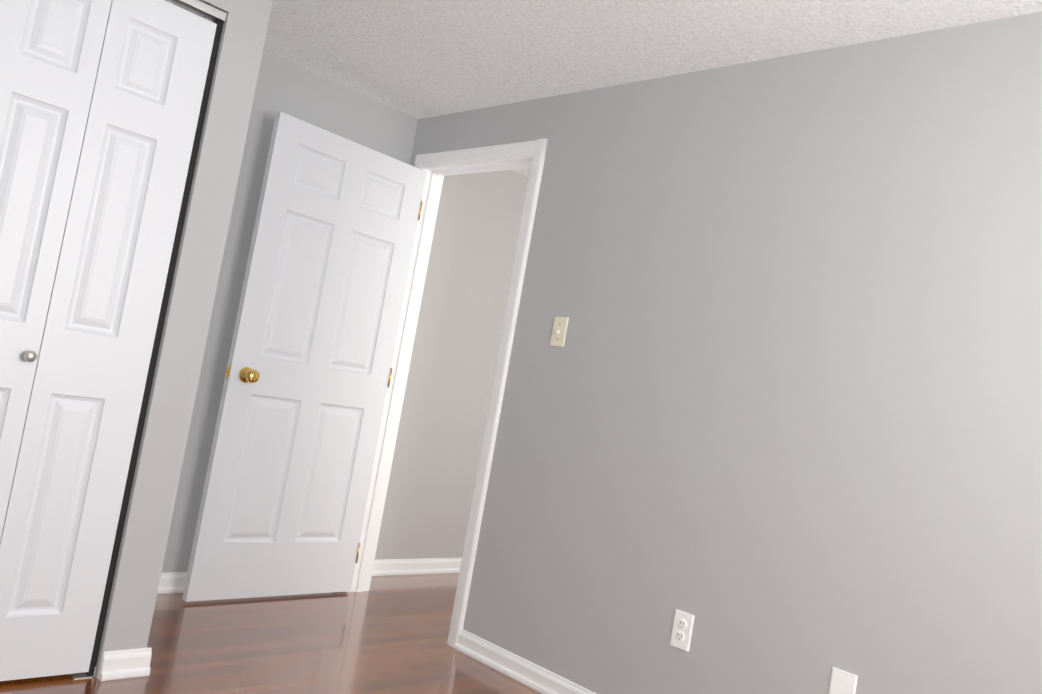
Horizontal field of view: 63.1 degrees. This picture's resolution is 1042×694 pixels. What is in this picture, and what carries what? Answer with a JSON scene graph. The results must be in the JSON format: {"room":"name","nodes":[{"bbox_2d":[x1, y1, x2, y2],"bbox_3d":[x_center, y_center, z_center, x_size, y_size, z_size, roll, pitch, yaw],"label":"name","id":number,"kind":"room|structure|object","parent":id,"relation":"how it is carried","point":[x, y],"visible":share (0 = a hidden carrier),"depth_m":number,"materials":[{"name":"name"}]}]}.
{"room":"empty bedroom","nodes":[
{"label":"empty bedroom","id":0,"kind":"room"},
{"bbox_2d":[86,0,272,677],"bbox_3d":[-1.550,-0.246,2.306,0.236,2.330,1.395,7,-5,45],"label":"wall","id":1,"kind":"structure","parent":0,"point":[143,544],"depth_m":2.66,"materials":[{"name":"grey paint"}]},
{"bbox_2d":[0,0,216,680],"bbox_3d":[-1.338,-0.073,2.393,0.067,2.040,0.612,7,-5,45],"label":"bifold closet door","id":2,"kind":"structure","parent":1,"relation":"in","point":[100,102],"depth_m":2.46,"materials":[{"name":"white paint"}]},
{"bbox_2d":[103,647,151,677],"bbox_3d":[-1.443,0.952,2.935,0.826,0.080,0.026,7,-5,45],"label":"baseboard","id":3,"kind":"structure","parent":1,"relation":"attached to","point":[123,664],"depth_m":2.61,"materials":[{"name":"white wood"}]},
{"bbox_2d":[71,0,226,678],"bbox_3d":[-1.555,-0.131,2.194,0.049,2.089,1.252,7,-5,45],"label":"trim","id":4,"kind":"structure","parent":1,"relation":"attached to","point":[204,10],"depth_m":2.63,"materials":[{"name":"white wood"}]},
{"bbox_2d":[0,573,540,693],"bbox_3d":[0.098,1.286,2.494,4.625,0.100,4.650,7,-5,45],"label":"floor","id":5,"kind":"structure","parent":0,"point":[386,634],"depth_m":3.15,"materials":[{"name":"brown wood"}]},
{"bbox_2d":[161,50,417,572],"bbox_3d":[-1.664,-0.210,3.289,0.115,2.330,2.640,7,-5,45],"label":"wall","id":6,"kind":"structure","parent":0,"point":[285,86],"depth_m":3.65,"materials":[{"name":"grey paint"}]},
{"bbox_2d":[157,572,186,593],"bbox_3d":[-1.326,1.014,3.670,0.026,0.080,1.245,7,-5,45],"label":"baseboard","id":7,"kind":"structure","parent":6,"relation":"attached to","point":[173,582],"depth_m":3.54,"materials":[{"name":"white wood"}]},
{"bbox_2d":[375,170,528,559],"bbox_3d":[-0.200,0.141,4.979,0.115,2.330,1.650,7,-5,45],"label":"wall","id":8,"kind":"structure","parent":0,"point":[435,463],"depth_m":4.69,"materials":[{"name":"grey paint"}]},
{"bbox_2d":[372,558,461,575],"bbox_3d":[-0.337,1.254,4.871,0.026,0.080,1.665,7,-5,45],"label":"baseboard","id":9,"kind":"structure","parent":8,"relation":"attached to","point":[385,567],"depth_m":4.62,"materials":[{"name":"white wood"}]},
{"bbox_2d":[263,0,1041,177],"bbox_3d":[0.513,-1.105,2.630,4.625,0.100,4.650,7,-5,45],"label":"ceiling","id":10,"kind":"structure","parent":0,"point":[419,59],"depth_m":3.05,"materials":[{"name":"paint"}]},
{"bbox_2d":[410,12,1041,693],"bbox_3d":[0.655,0.170,2.892,4.265,2.330,0.115,7,-5,45],"label":"wall","id":11,"kind":"structure","parent":0,"point":[770,418],"depth_m":2.67,"materials":[{"name":"grey paint"}]},
{"bbox_2d":[182,112,426,601],"bbox_3d":[-0.908,0.086,3.763,0.183,2.035,0.828,7,-5,45],"label":"entry door","id":12,"kind":"structure","parent":11,"relation":"in","point":[308,371],"depth_m":3.72,"materials":[{"name":"white paint"}]},
{"bbox_2d":[346,138,547,647],"bbox_3d":[-0.338,0.151,3.864,0.878,2.138,0.151,7,-5,45],"label":"door frame","id":13,"kind":"structure","parent":11,"relation":"attached to","point":[437,167],"depth_m":3.98,"materials":[{"name":"white wood"}]},
{"bbox_2d":[454,629,595,693],"bbox_3d":[0.830,1.314,2.364,3.086,0.080,0.026,7,-5,45],"label":"baseboard","id":14,"kind":"structure","parent":11,"relation":"attached to","point":[539,679],"depth_m":3.21,"materials":[{"name":"white wood"}]},
{"bbox_2d":[550,317,568,346],"bbox_3d":[0.145,-0.062,3.345,0.072,0.116,0.023,7,-5,45],"label":"toggle light switch","id":15,"kind":"object","parent":11,"relation":"attached to","point":[559,330],"visible":1,"depth_m":3.34,"materials":[{"name":"beige plastic"}]},
{"bbox_2d":[670,609,693,651],"bbox_3d":[0.523,0.923,2.763,0.072,0.116,0.009,7,-5,45],"label":"duplex electrical outlet","id":16,"kind":"object","parent":11,"relation":"attached to","point":[682,628],"visible":1,"depth_m":2.76,"materials":[{"name":"white plastic"}]},
{"bbox_2d":[829,667,857,693],"bbox_3d":[0.902,0.971,2.385,0.072,0.116,0.008,7,-5,45],"label":"blank wall plate","id":17,"kind":"object","parent":11,"relation":"attached to","point":[843,682],"visible":1,"depth_m":2.38,"materials":[{"name":"white plastic"}]}
]}

